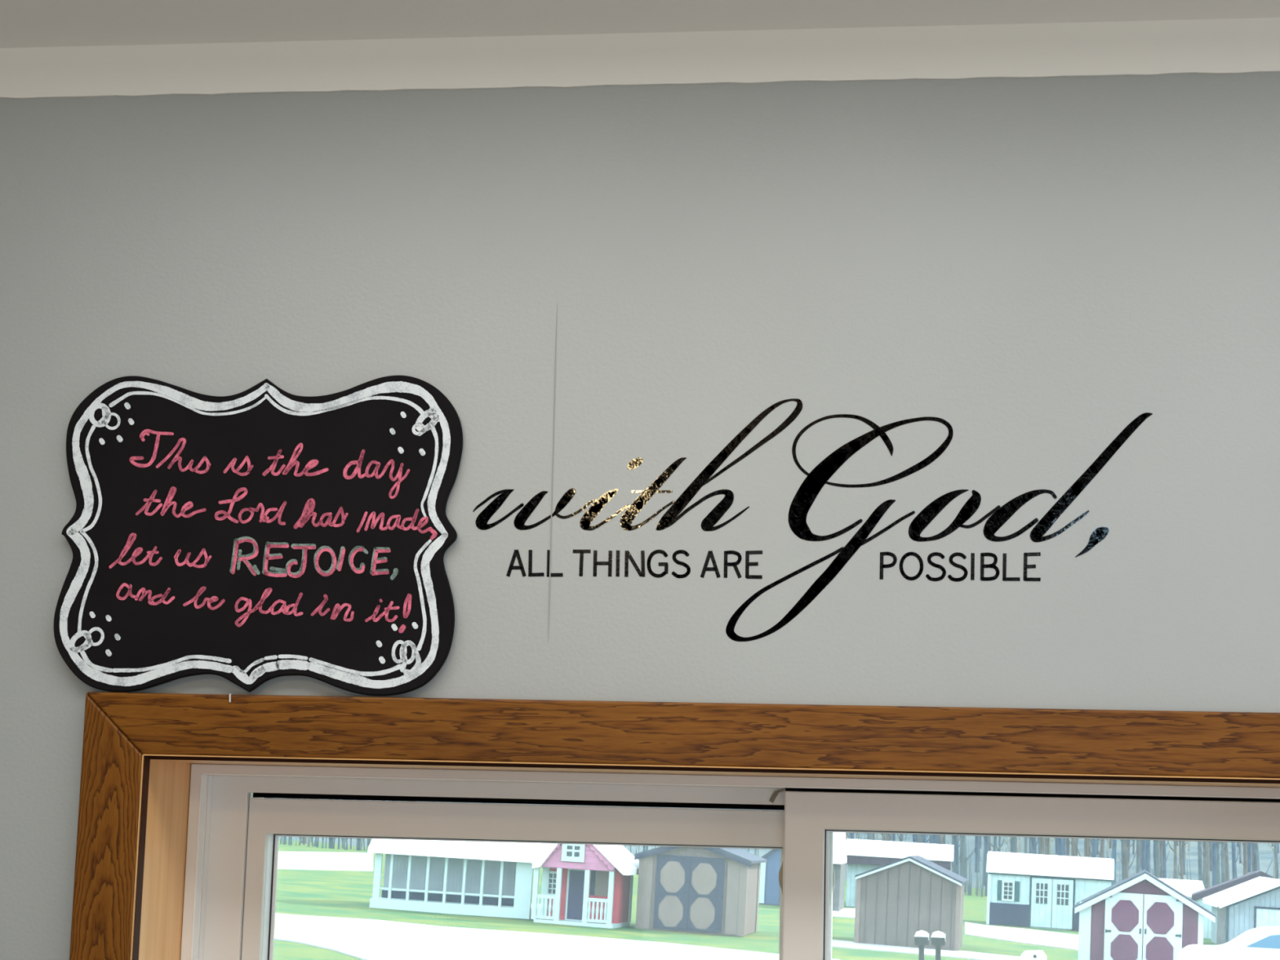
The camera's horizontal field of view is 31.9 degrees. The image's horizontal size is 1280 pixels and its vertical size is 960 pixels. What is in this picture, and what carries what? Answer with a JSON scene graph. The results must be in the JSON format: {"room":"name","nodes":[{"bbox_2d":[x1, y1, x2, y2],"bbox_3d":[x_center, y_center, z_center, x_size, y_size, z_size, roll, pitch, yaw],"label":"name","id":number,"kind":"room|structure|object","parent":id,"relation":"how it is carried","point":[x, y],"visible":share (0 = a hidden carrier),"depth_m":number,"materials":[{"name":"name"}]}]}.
{"room":"sales office","nodes":[
{"label":"sales office","id":0,"kind":"room"},
{"bbox_2d":[0,72,1279,959],"bbox_3d":[0.367,0.822,1.934,5.000,2.489,0.140,0,-9,8],"label":"wall","id":1,"kind":"structure","parent":0,"point":[1036,268],"depth_m":2.05,"materials":[{"name":"grey paint"}]},
{"bbox_2d":[547,303,557,643],"bbox_3d":[-0.080,-0.008,2.056,0.002,0.316,0.001,0,-9,8],"label":"crack","id":2,"kind":"object","parent":1,"relation":"attached to","point":[557,304],"depth_m":2.05,"materials":[{"name":"grey paint"}]},
{"bbox_2d":[0,17,1279,99],"bbox_3d":[0.388,-0.393,2.051,5.000,0.051,0.004,0,-9,8],"label":"trim","id":3,"kind":"structure","parent":1,"relation":"attached to","point":[1246,45],"depth_m":2.10,"materials":[{"name":"white paint"}]},
{"bbox_2d":[69,692,1279,959],"bbox_3d":[0.135,0.719,2.011,1.298,1.018,0.235,0,-9,8],"label":"window","id":4,"kind":"structure","parent":1,"relation":"in","point":[178,835],"depth_m":2.05,"materials":[{"name":"brown wood"}]},
{"bbox_2d":[53,375,462,695],"bbox_3d":[-0.355,0.049,2.076,0.381,0.298,0.014,0,-9,8],"label":"chalkboard sign","id":5,"kind":"object","parent":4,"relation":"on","point":[261,533],"visible":1,"depth_m":2.07,"materials":[{"name":"black paint"}]},
{"bbox_2d":[472,398,1152,641],"bbox_3d":[0.149,0.035,2.017,0.612,0.222,0.001,0,-9,8],"label":"wall decal","id":6,"kind":"object","parent":1,"relation":"attached to","point":[807,492],"depth_m":2.02,"materials":[{"name":"black plastic"}]},
{"bbox_2d":[0,0,1279,48],"bbox_3d":[0.078,-0.826,-0.186,5.280,0.100,4.880,0,-9,8],"label":"ceiling","id":7,"kind":"structure","parent":0,"point":[23,23],"depth_m":2.07,"materials":[{"name":"white paint"}]},
{"label":"outside","id":8,"kind":"structure","parent":0,"visible":0},
{"bbox_2d":[274,912,839,959],"bbox_3d":[-3.044,9.672,46.108,14.502,0.733,14.358,0,-9,8],"label":"driveway","id":9,"kind":"structure","parent":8,"point":[362,939],"depth_m":47.82,"materials":[{"name":"gravel"}]},
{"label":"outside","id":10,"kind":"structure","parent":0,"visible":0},
{"bbox_2d":[832,907,855,918],"bbox_3d":[7.140,15.492,80.265,1.812,0.162,9.538,0,-9,8],"label":"lane","id":11,"kind":"structure","parent":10,"point":[845,912],"depth_m":78.80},
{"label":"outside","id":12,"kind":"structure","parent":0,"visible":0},
{"bbox_3d":[15.753,12.722,57.663,9.343,0.500,35.534,0,-9,8],"label":"gravel lot","id":13,"kind":"object","parent":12,"visible":0},
{"bbox_2d":[1073,869,1216,959],"bbox_3d":[12.200,10.722,54.257,3.255,2.506,3.740,0,-9,12],"label":"garden shed","id":14,"kind":"object","parent":13,"relation":"on","point":[1140,916],"visible":0.98,"depth_m":52.61,"materials":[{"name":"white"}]},
{"bbox_2d":[1177,926,1279,959],"bbox_3d":[14.051,10.548,48.906,4.306,1.543,1.900,1,-9,5],"label":"parked car","id":15,"kind":"object","parent":13,"relation":"on","point":[1263,943],"visible":1,"depth_m":48.27,"materials":[{"name":"white paint"}]},
{"bbox_2d":[1227,942,1238,948],"bbox_3d":[12.758,10.016,48.208,0.200,0.100,0.140,3,-9,5],"label":"mirror","id":16,"kind":"object","parent":15,"relation":"attached to","point":[1232,945],"depth_m":48.15,"materials":[{"name":"white paint"}]},
{"bbox_2d":[1202,876,1279,945],"bbox_3d":[20.933,14.455,74.591,3.892,2.391,6.200,0,-9,9],"label":"garden shed","id":17,"kind":"object","parent":13,"relation":"on","point":[1255,903],"visible":0.68,"depth_m":72.08,"materials":[{"name":"grey"}]},
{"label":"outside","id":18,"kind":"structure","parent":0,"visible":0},
{"bbox_2d":[964,921,1078,951],"bbox_3d":[12.389,14.455,70.844,4.240,0.271,15.845,0,-9,8],"label":"gravel path","id":19,"kind":"structure","parent":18,"point":[1028,936],"depth_m":70.57,"materials":[{"name":"gravel"}]},
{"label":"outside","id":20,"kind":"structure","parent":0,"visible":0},
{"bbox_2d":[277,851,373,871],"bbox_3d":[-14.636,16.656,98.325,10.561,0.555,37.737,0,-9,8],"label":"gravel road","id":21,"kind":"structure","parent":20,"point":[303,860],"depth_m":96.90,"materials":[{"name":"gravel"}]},
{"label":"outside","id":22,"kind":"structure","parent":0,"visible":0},
{"bbox_2d":[273,840,1216,959],"bbox_3d":[22.591,28.969,163.243,260.000,11.700,329.400,0,-9,8],"label":"lawn","id":23,"kind":"structure","parent":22,"point":[322,893],"depth_m":59.41,"materials":[{"name":"green plant"}]},
{"bbox_2d":[299,798,306,844],"bbox_3d":[-19.154,13.465,129.229,1.482,17.293,1.528,-1,-9,13],"label":"bare tree","id":24,"kind":"object","parent":23,"relation":"on","point":[304,837],"visible":0.03,"depth_m":128.09,"materials":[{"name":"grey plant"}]},
{"bbox_2d":[367,839,550,919],"bbox_3d":[-4.695,10.429,61.469,4.620,2.925,3.900,0,-9,10],"label":"shed","id":25,"kind":"object","parent":23,"relation":"on","point":[475,878],"visible":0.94,"depth_m":60.02,"materials":[{"name":"grey"}]},
{"bbox_2d":[530,843,639,928],"bbox_3d":[-1.331,10.389,59.328,2.602,2.834,2.360,0,-9,12],"label":"playhouse","id":26,"kind":"object","parent":23,"relation":"on","point":[584,885],"visible":0.82,"depth_m":58.52,"materials":[{"name":"red"}]},
{"bbox_2d":[589,870,595,895],"bbox_3d":[-1.241,10.597,58.981,0.121,0.651,0.030,2,-9,12],"label":"shutter","id":27,"kind":"object","parent":26,"relation":"hanging from","point":[593,873],"depth_m":58.97,"materials":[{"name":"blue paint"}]},
{"bbox_2d":[634,846,767,937],"bbox_3d":[1.660,10.874,60.210,3.089,2.508,3.720,0,-9,10],"label":"garden shed","id":28,"kind":"object","parent":23,"relation":"on","point":[709,891],"visible":0.98,"depth_m":58.56,"materials":[{"name":"beige wood"}]},
{"bbox_2d":[268,797,1252,897],"bbox_3d":[1.563,19.964,119.806,120.267,10.152,4.093,0,-9,8],"label":"brush","id":29,"kind":"object","parent":23,"relation":"on","point":[358,844],"visible":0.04,"depth_m":118.81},
{"bbox_2d":[759,848,780,905],"bbox_3d":[5.585,14.897,84.418,2.171,2.765,3.300,2,-9,7],"label":"garden shed","id":30,"kind":"object","parent":23,"relation":"on","point":[769,892],"visible":0.28,"depth_m":82.98,"materials":[{"name":"blue"}]},
{"bbox_2d":[832,831,846,911],"bbox_3d":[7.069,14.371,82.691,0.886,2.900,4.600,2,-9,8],"label":"barn","id":31,"kind":"object","parent":23,"relation":"on","point":[839,860],"visible":0.42,"depth_m":81.28,"materials":[{"name":"wood"}]},
{"bbox_2d":[846,832,853,839],"bbox_3d":[12.827,17.715,137.034,1.236,14.541,1.340,-3,-10,27],"label":"bare tree","id":32,"kind":"object","parent":23,"relation":"on","point":[851,834],"visible":0.02,"depth_m":136.35,"materials":[{"name":"blue plant"}]},
{"bbox_2d":[845,838,954,906],"bbox_3d":[10.399,15.844,90.000,4.275,2.609,7.000,2,-9,8],"label":"shed","id":33,"kind":"object","parent":23,"relation":"on","point":[863,855],"visible":0.49,"depth_m":87.29,"materials":[{"name":"white"}]},
{"bbox_2d":[853,855,968,951],"bbox_3d":[7.348,11.529,60.444,2.832,2.764,3.820,0,-9,10],"label":"garden shed","id":34,"kind":"object","parent":23,"relation":"on","point":[895,900],"visible":0.85,"depth_m":58.74,"materials":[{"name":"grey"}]},
{"bbox_2d":[914,930,928,959],"bbox_3d":[5.905,10.043,47.017,0.305,1.159,0.540,0,-9,8],"label":"mailbox","id":35,"kind":"object","parent":23,"relation":"on","point":[922,937],"visible":1,"depth_m":46.84,"materials":[{"name":"black paint"}]},
{"bbox_2d":[917,834,933,843],"bbox_3d":[15.635,16.479,123.572,1.236,14.541,1.340,3,-9,-8],"label":"bare tree","id":36,"kind":"object","parent":23,"relation":"on","point":[924,837],"visible":0.09,"depth_m":123.09,"materials":[{"name":"blue plant"}]},
{"bbox_2d":[831,939,1020,959],"bbox_3d":[7.300,12.059,57.209,6.791,0.339,3.617,-2,-10,24],"label":"gravel strip","id":37,"kind":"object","parent":23,"relation":"on","point":[837,944],"visible":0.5,"depth_m":56.90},
{"bbox_2d":[931,835,936,844],"bbox_3d":[18.814,16.746,142.029,1.285,18.259,1.381,10,-12,-42],"label":"bare tree","id":38,"kind":"object","parent":23,"relation":"on","point":[934,842],"visible":0.02,"depth_m":140.78,"materials":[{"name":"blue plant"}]},
{"bbox_2d":[931,930,945,959],"bbox_3d":[6.306,10.133,47.406,0.305,1.152,0.540,0,-9,8],"label":"mailbox","id":39,"kind":"object","parent":23,"relation":"on","point":[938,938],"visible":1,"depth_m":47.23,"materials":[{"name":"black paint"}]},
{"bbox_2d":[951,835,958,872],"bbox_3d":[19.512,18.444,139.577,1.392,14.468,1.268,0,-9,9],"label":"bare tree","id":40,"kind":"object","parent":23,"relation":"on","point":[953,867],"visible":0.06,"depth_m":138.74,"materials":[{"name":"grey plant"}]},
{"bbox_2d":[951,835,959,874],"bbox_3d":[19.053,17.906,135.107,1.236,14.541,1.340,8,-11,-37],"label":"bare tree","id":41,"kind":"object","parent":23,"relation":"on","point":[955,841],"visible":0.19,"depth_m":134.47,"materials":[{"name":"blue plant"}]},
{"bbox_2d":[960,835,963,876],"bbox_3d":[19.019,15.979,132.531,1.378,17.825,1.297,4,-9,-19],"label":"bare tree","id":42,"kind":"object","parent":23,"relation":"on","point":[961,836],"visible":0.02,"depth_m":131.58,"materials":[{"name":"grey plant"}]},
{"bbox_2d":[962,835,978,892],"bbox_3d":[18.067,16.661,124.143,1.488,14.592,1.339,-2,-9,18],"label":"bare tree","id":43,"kind":"object","parent":23,"relation":"on","point":[966,858],"visible":0.08,"depth_m":123.36,"materials":[{"name":"grey plant"}]},
{"bbox_2d":[974,835,979,872],"bbox_3d":[22.597,18.158,149.596,1.287,17.370,1.454,-6,-12,41],"label":"bare tree","id":44,"kind":"object","parent":23,"relation":"on","point":[977,846],"visible":0.02,"depth_m":148.77,"materials":[{"name":"blue plant"}]},
{"bbox_2d":[982,835,988,885],"bbox_3d":[21.110,16.528,138.410,1.285,18.259,1.381,-5,-11,36],"label":"bare tree","id":45,"kind":"object","parent":23,"relation":"on","point":[985,837],"visible":0.03,"depth_m":137.19,"materials":[{"name":"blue plant"}]},
{"bbox_2d":[988,835,996,851],"bbox_3d":[22.175,18.617,140.277,1.488,14.592,1.339,1,-9,4],"label":"bare tree","id":46,"kind":"object","parent":23,"relation":"on","point":[994,843],"visible":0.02,"depth_m":139.62,"materials":[{"name":"grey plant"}]},
{"bbox_2d":[994,835,1007,852],"bbox_3d":[21.946,17.517,135.260,1.326,15.681,1.297,-4,-11,33],"label":"bare tree","id":47,"kind":"object","parent":23,"relation":"on","point":[998,849],"visible":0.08,"depth_m":134.70,"materials":[{"name":"grey plant"}]},
{"bbox_2d":[1002,836,1012,852],"bbox_3d":[20.333,16.433,123.302,1.473,15.169,1.449,10,-12,-43],"label":"bare tree","id":48,"kind":"object","parent":23,"relation":"on","point":[1009,837],"visible":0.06,"depth_m":122.73,"materials":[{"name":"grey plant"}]},
{"bbox_2d":[1012,836,1016,853],"bbox_3d":[21.432,15.676,128.169,1.378,17.825,1.297,6,-10,-27],"label":"bare tree","id":49,"kind":"object","parent":23,"relation":"on","point":[1014,838],"visible":0.02,"depth_m":127.19,"materials":[{"name":"grey plant"}]},
{"bbox_2d":[1016,836,1018,853],"bbox_3d":[23.844,18.639,142.188,1.473,15.169,1.449,0,-9,7],"label":"bare tree","id":50,"kind":"object","parent":23,"relation":"on","point":[1017,846],"visible":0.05,"depth_m":141.42,"materials":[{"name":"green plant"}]},
{"bbox_2d":[1024,836,1037,853],"bbox_3d":[21.625,16.529,125.772,1.297,15.681,1.326,1,-9,0],"label":"bare tree","id":51,"kind":"object","parent":23,"relation":"on","point":[1025,852],"visible":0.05,"depth_m":124.82,"materials":[{"name":"grey plant"}]},
{"bbox_2d":[1020,950,1046,959],"bbox_3d":[9.281,11.318,52.860,0.600,0.436,0.520,0,-9,8],"label":"box","id":52,"kind":"object","parent":23,"relation":"on","point":[1028,954],"visible":1,"depth_m":52.65,"materials":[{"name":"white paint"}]},
{"bbox_2d":[1031,837,1038,853],"bbox_3d":[23.832,17.035,137.364,1.287,17.370,1.454,7,-10,-32],"label":"bare tree","id":53,"kind":"object","parent":23,"relation":"on","point":[1033,839],"visible":0.02,"depth_m":136.39,"materials":[{"name":"blue plant"}]},
{"bbox_2d":[1040,837,1049,854],"bbox_3d":[23.674,17.860,131.569,1.268,14.468,1.392,1,-9,5],"label":"bare tree","id":54,"kind":"object","parent":23,"relation":"on","point":[1042,839],"visible":0.02,"depth_m":131.00,"materials":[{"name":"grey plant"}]},
{"bbox_2d":[1044,837,1048,854],"bbox_3d":[24.363,16.781,134.427,1.528,17.293,1.482,-7,-12,44],"label":"bare tree","id":55,"kind":"object","parent":23,"relation":"on","point":[1046,838],"visible":0.02,"depth_m":133.65,"materials":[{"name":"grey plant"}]},
{"bbox_2d":[986,851,1114,930],"bbox_3d":[14.645,14.750,80.154,4.410,2.649,3.280,2,-9,11],"label":"garden shed","id":56,"kind":"object","parent":23,"relation":"on","point":[1034,891],"visible":0.94,"depth_m":78.74,"materials":[{"name":"white"}]},
{"bbox_2d":[996,880,1001,900],"bbox_3d":[12.667,14.459,79.005,0.140,0.700,0.050,2,-9,11],"label":"shutter","id":57,"kind":"object","parent":56,"relation":"hanging from","point":[998,882],"depth_m":78.99,"materials":[{"name":"teal"}]},
{"bbox_2d":[1014,880,1019,902],"bbox_3d":[13.274,14.477,78.887,0.164,0.700,0.050,2,-9,11],"label":"shutter","id":58,"kind":"object","parent":56,"relation":"hanging from","point":[1016,882],"depth_m":78.86,"materials":[{"name":"teal"}]},
{"bbox_2d":[1048,837,1055,854],"bbox_3d":[23.447,17.165,128.435,1.473,15.168,1.449,6,-10,-29],"label":"bare tree","id":59,"kind":"object","parent":23,"relation":"on","point":[1050,838],"visible":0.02,"depth_m":127.81,"materials":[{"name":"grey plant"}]},
{"bbox_2d":[1061,838,1066,856],"bbox_3d":[23.017,15.023,122.974,1.285,18.259,1.381,6,-10,-28],"label":"bare tree","id":60,"kind":"object","parent":23,"relation":"on","point":[1063,840],"visible":0.02,"depth_m":122.25,"materials":[{"name":"blue plant"}]},
{"bbox_2d":[1067,838,1075,856],"bbox_3d":[24.118,17.220,125.122,1.268,14.468,1.392,-3,-10,25],"label":"bare tree","id":61,"kind":"object","parent":23,"relation":"on","point":[1073,842],"visible":0.06,"depth_m":124.48,"materials":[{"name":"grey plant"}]},
{"bbox_2d":[1075,838,1088,857],"bbox_3d":[26.778,18.402,134.784,1.392,14.468,1.268,9,-12,-41],"label":"bare tree","id":62,"kind":"object","parent":23,"relation":"on","point":[1086,840],"visible":0.03,"depth_m":134.07,"materials":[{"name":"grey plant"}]},
{"bbox_2d":[1088,838,1092,857],"bbox_3d":[29.195,19.689,145.639,1.268,14.468,1.392,6,-10,-24],"label":"bare tree","id":63,"kind":"object","parent":23,"relation":"on","point":[1089,841],"visible":0.05,"depth_m":144.92,"materials":[{"name":"brown plant"}]},
{"bbox_2d":[1089,838,1101,857],"bbox_3d":[26.208,17.681,128.655,1.237,14.541,1.340,-7,-12,42],"label":"bare tree","id":64,"kind":"object","parent":23,"relation":"on","point":[1094,846],"visible":0.16,"depth_m":128.00,"materials":[{"name":"blue plant"}]},
{"bbox_2d":[1102,839,1116,858],"bbox_3d":[28.744,18.454,137.439,1.473,15.169,1.449,8,-11,-37],"label":"bare tree","id":65,"kind":"object","parent":23,"relation":"on","point":[1108,840],"visible":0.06,"depth_m":136.79,"materials":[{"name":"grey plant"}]},
{"bbox_2d":[1105,839,1116,884],"bbox_3d":[26.171,15.648,123.010,1.287,17.370,1.454,0,-9,12],"label":"bare tree","id":66,"kind":"object","parent":23,"relation":"on","point":[1114,841],"visible":0.06,"depth_m":122.44,"materials":[{"name":"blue plant"}]},
{"bbox_2d":[1121,839,1124,880],"bbox_3d":[30.662,17.727,142.118,1.297,17.825,1.378,0,-9,12],"label":"bare tree","id":67,"kind":"object","parent":23,"relation":"on","point":[1122,840],"visible":0.02,"depth_m":141.13,"materials":[{"name":"grey plant"}]},
{"bbox_2d":[1117,839,1136,875],"bbox_3d":[31.511,19.170,145.170,1.297,15.681,1.326,-1,-9,14],"label":"bare tree","id":68,"kind":"object","parent":23,"relation":"on","point":[1120,839],"visible":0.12,"depth_m":144.54,"materials":[{"name":"grey plant"}]},
{"bbox_2d":[1124,839,1134,879],"bbox_3d":[27.448,16.338,126.353,1.154,16.896,1.051,-3,-10,28],"label":"bare tree","id":69,"kind":"object","parent":23,"relation":"on","point":[1125,840],"visible":0.1,"depth_m":125.52,"materials":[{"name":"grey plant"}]},
{"bbox_2d":[1136,840,1140,873],"bbox_3d":[29.811,16.909,134.780,1.297,17.825,1.378,3,-9,-8],"label":"bare tree","id":70,"kind":"object","parent":23,"relation":"on","point":[1138,842],"visible":0.02,"depth_m":133.78,"materials":[{"name":"grey plant"}]},
{"bbox_2d":[1145,840,1151,873],"bbox_3d":[29.163,16.054,129.127,1.381,18.259,1.285,-3,-10,26],"label":"bare tree","id":71,"kind":"object","parent":23,"relation":"on","point":[1147,842],"visible":0.02,"depth_m":128.47,"materials":[{"name":"blue plant"}]},
{"bbox_2d":[1153,840,1155,875],"bbox_3d":[31.920,17.207,138.491,1.381,18.259,1.285,2,-9,-3],"label":"bare tree","id":72,"kind":"object","parent":23,"relation":"on","point":[1153,840],"visible":0.02,"depth_m":137.81,"materials":[{"name":"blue plant"}]},
{"bbox_2d":[1155,840,1158,878],"bbox_3d":[30.330,16.664,132.134,1.297,17.825,1.378,8,-11,-37],"label":"bare tree","id":73,"kind":"object","parent":23,"relation":"on","point":[1156,841],"visible":0.02,"depth_m":131.16,"materials":[{"name":"grey plant"}]},
{"bbox_2d":[1151,840,1163,878],"bbox_3d":[32.593,17.950,140.556,1.528,17.293,1.482,-6,-11,38],"label":"bare tree","id":74,"kind":"object","parent":23,"relation":"on","point":[1161,842],"visible":0.03,"depth_m":139.72,"materials":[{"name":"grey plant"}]},
{"bbox_2d":[1150,840,1169,878],"bbox_3d":[28.767,16.763,123.711,1.297,15.681,1.326,-5,-11,35],"label":"bare tree","id":75,"kind":"object","parent":23,"relation":"on","point":[1158,842],"visible":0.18,"depth_m":122.85,"materials":[{"name":"grey plant"}]},
{"bbox_2d":[1163,840,1168,878],"bbox_3d":[34.282,18.797,148.091,1.287,17.370,1.454,2,-9,-3],"label":"bare tree","id":76,"kind":"object","parent":23,"relation":"on","point":[1164,842],"visible":0.05,"depth_m":146.82,"materials":[{"name":"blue plant"}]},
{"bbox_2d":[1167,840,1177,879],"bbox_3d":[30.077,16.521,126.478,1.154,16.896,1.051,-1,-9,14],"label":"bare tree","id":77,"kind":"object","parent":23,"relation":"on","point":[1175,850],"visible":0.1,"depth_m":125.71,"materials":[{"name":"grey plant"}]},
{"bbox_2d":[1159,878,1204,901],"bbox_3d":[21.090,16.746,88.624,2.163,1.910,3.900,2,-9,8],"label":"barn","id":78,"kind":"object","parent":23,"relation":"on","point":[1186,887],"visible":0.1,"depth_m":87.95,"materials":[{"name":"white"}]},
{"bbox_2d":[1177,840,1188,879],"bbox_3d":[32.328,17.442,133.881,1.051,16.896,1.154,6,-10,-26],"label":"bare tree","id":79,"kind":"object","parent":23,"relation":"on","point":[1180,846],"visible":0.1,"depth_m":133.06,"materials":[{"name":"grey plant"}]},
{"bbox_2d":[1197,841,1202,880],"bbox_3d":[35.516,18.070,142.412,1.378,17.825,1.297,9,-12,-42],"label":"bare tree","id":80,"kind":"object","parent":23,"relation":"on","point":[1199,843],"visible":0.02,"depth_m":141.47,"materials":[{"name":"grey plant"}]},
{"bbox_2d":[1203,841,1204,885],"bbox_3d":[34.788,17.636,138.672,1.297,17.825,1.378,2,-9,-2],"label":"bare tree","id":81,"kind":"object","parent":23,"relation":"on","point":[1203,842],"visible":0.02,"depth_m":137.59,"materials":[{"name":"grey plant"}]},
{"bbox_2d":[1201,841,1209,888],"bbox_3d":[30.770,17.329,122.072,1.392,14.468,1.268,-7,-12,44],"label":"bare tree","id":82,"kind":"object","parent":23,"relation":"on","point":[1206,852],"visible":0.1,"depth_m":121.48,"materials":[{"name":"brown plant"}]},
{"bbox_2d":[1210,841,1217,885],"bbox_3d":[32.477,16.526,127.438,1.454,17.370,1.287,4,-9,-13],"label":"bare tree","id":83,"kind":"object","parent":23,"relation":"on","point":[1214,860],"visible":0.1,"depth_m":126.81,"materials":[{"name":"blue plant"}]},
{"bbox_2d":[1216,841,1220,884],"bbox_3d":[33.456,16.687,130.452,1.378,17.825,1.297,-2,-10,22],"label":"bare tree","id":84,"kind":"object","parent":23,"relation":"on","point":[1219,842],"visible":0.03,"depth_m":129.60,"materials":[{"name":"grey plant"}]},
{"bbox_2d":[1220,841,1227,882],"bbox_3d":[32.458,16.040,124.933,1.297,17.825,1.378,-6,-12,41],"label":"bare tree","id":85,"kind":"object","parent":23,"relation":"on","point":[1222,844],"visible":0.09,"depth_m":124.15,"materials":[{"name":"grey plant"}]},
{"bbox_2d":[1224,842,1229,880],"bbox_3d":[38.269,18.969,146.593,1.528,17.293,1.482,-2,-10,24],"label":"bare tree","id":86,"kind":"object","parent":23,"relation":"on","point":[1227,868],"visible":0.06,"depth_m":145.45,"materials":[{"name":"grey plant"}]},
{"bbox_2d":[1191,870,1276,938],"bbox_3d":[22.431,15.424,81.236,4.739,2.514,3.200,1,-9,14],"label":"garden shed","id":87,"kind":"object","parent":23,"relation":"on","point":[1197,896],"visible":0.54,"depth_m":80.14,"materials":[{"name":"white"}]},
{"bbox_2d":[1231,842,1239,879],"bbox_3d":[35.378,17.389,133.710,1.454,17.370,1.287,6,-10,-27],"label":"bare tree","id":88,"kind":"object","parent":23,"relation":"on","point":[1233,844],"visible":0.05,"depth_m":132.51,"materials":[{"name":"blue plant"}]},
{"bbox_2d":[1236,842,1247,875],"bbox_3d":[38.051,19.780,141.081,1.392,14.468,1.268,1,-9,0],"label":"bare tree","id":89,"kind":"object","parent":23,"relation":"on","point":[1245,844],"visible":0.12,"depth_m":140.34,"materials":[{"name":"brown plant"}]},
{"bbox_2d":[1254,842,1272,873],"bbox_3d":[33.836,17.513,122.658,1.488,14.592,1.339,-3,-10,24],"label":"bare tree","id":90,"kind":"object","parent":23,"relation":"on","point":[1257,856],"visible":0.06,"depth_m":122.11,"materials":[{"name":"grey plant"}]},
{"bbox_2d":[1268,843,1275,877],"bbox_3d":[38.821,19.067,137.173,1.473,15.169,1.449,3,-9,-8],"label":"bare tree","id":91,"kind":"object","parent":23,"relation":"on","point":[1273,849],"visible":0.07,"depth_m":136.49,"materials":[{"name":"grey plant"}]},
{"bbox_2d":[1274,843,1279,879],"bbox_3d":[35.458,17.844,124.859,1.339,14.592,1.488,2,-9,0],"label":"bare tree","id":92,"kind":"object","parent":23,"relation":"on","point":[1276,858],"visible":0.06,"depth_m":124.33,"materials":[{"name":"grey plant"}]},
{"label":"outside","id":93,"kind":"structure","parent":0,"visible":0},
{"bbox_2d":[273,797,1279,888],"bbox_3d":[25.960,21.062,187.260,300.000,38.872,151.908,0,-9,8],"label":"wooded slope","id":94,"kind":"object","parent":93,"point":[1265,851],"visible":0.02,"depth_m":158.21,"materials":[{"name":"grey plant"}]},
{"bbox_2d":[1028,837,1031,853],"bbox_3d":[26.665,18.182,152.643,1.378,17.825,1.297,0,-9,8],"label":"bare tree","id":95,"kind":"object","parent":94,"relation":"on","point":[1029,838],"visible":0.02,"depth_m":151.52,"materials":[{"name":"grey plant"}]},
{"bbox_2d":[1054,837,1057,854],"bbox_3d":[29.670,19.961,158.928,1.340,14.541,1.236,4,-9,-18],"label":"bare tree","id":96,"kind":"object","parent":94,"relation":"on","point":[1055,838],"visible":0.02,"depth_m":158.02,"materials":[{"name":"blue plant"}]},
{"bbox_2d":[1057,837,1061,855],"bbox_3d":[28.798,18.052,153.706,1.381,18.259,1.285,1,-9,3],"label":"bare tree","id":97,"kind":"object","parent":94,"relation":"on","point":[1059,839],"visible":0.02,"depth_m":152.78,"materials":[{"name":"blue plant"}]},
{"bbox_2d":[1066,838,1070,856],"bbox_3d":[29.888,18.585,156.453,1.528,17.293,1.482,-1,-9,15],"label":"bare tree","id":98,"kind":"object","parent":94,"relation":"on","point":[1068,842],"visible":0.07,"depth_m":155.41,"materials":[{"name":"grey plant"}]},
{"bbox_2d":[1097,839,1104,857],"bbox_3d":[31.818,20.110,154.447,1.392,14.468,1.268,8,-11,-35],"label":"bare tree","id":99,"kind":"object","parent":94,"relation":"on","point":[1102,841],"visible":0.06,"depth_m":153.49,"materials":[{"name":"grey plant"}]},
{"bbox_2d":[1141,840,1145,871],"bbox_3d":[33.786,18.761,152.062,1.287,17.370,1.454,8,-11,-38],"label":"bare tree","id":100,"kind":"object","parent":94,"relation":"on","point":[1143,842],"visible":0.02,"depth_m":150.93,"materials":[{"name":"blue plant"}]},
{"bbox_2d":[1182,840,1186,875],"bbox_3d":[36.822,20.290,152.163,1.488,14.592,1.339,9,-12,-40],"label":"bare tree","id":101,"kind":"object","parent":94,"relation":"on","point":[1183,842],"visible":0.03,"depth_m":151.22,"materials":[{"name":"grey plant"}]},
{"bbox_2d":[1209,841,1212,871],"bbox_3d":[39.142,18.801,154.465,1.378,17.825,1.297,-1,-9,16],"label":"bare tree","id":102,"kind":"object","parent":94,"relation":"on","point":[1211,842],"visible":0.02,"depth_m":153.31,"materials":[{"name":"grey plant"}]},
{"bbox_2d":[1238,842,1241,863],"bbox_3d":[42.612,20.036,158.496,1.326,15.681,1.297,0,-9,10],"label":"bare tree","id":103,"kind":"object","parent":94,"relation":"on","point":[1239,843],"visible":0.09,"depth_m":157.52,"materials":[{"name":"grey plant"}]},
{"bbox_2d":[1241,842,1251,872],"bbox_3d":[41.899,20.576,154.843,1.340,14.541,1.237,1,-9,3],"label":"bare tree","id":104,"kind":"object","parent":94,"relation":"on","point":[1249,844],"visible":0.06,"depth_m":153.75,"materials":[{"name":"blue plant"}]},
{"bbox_2d":[1251,842,1253,871],"bbox_3d":[41.256,19.345,151.099,1.154,16.896,1.051,7,-10,-30],"label":"bare tree","id":105,"kind":"object","parent":94,"relation":"on","point":[1252,850],"visible":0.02,"depth_m":150.08,"materials":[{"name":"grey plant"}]},
{"bbox_2d":[1251,842,1256,871],"bbox_3d":[40.880,19.075,148.036,1.287,17.370,1.454,5,-10,-23],"label":"bare tree","id":106,"kind":"object","parent":94,"relation":"on","point":[1254,849],"visible":0.05,"depth_m":147.18,"materials":[{"name":"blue plant"}]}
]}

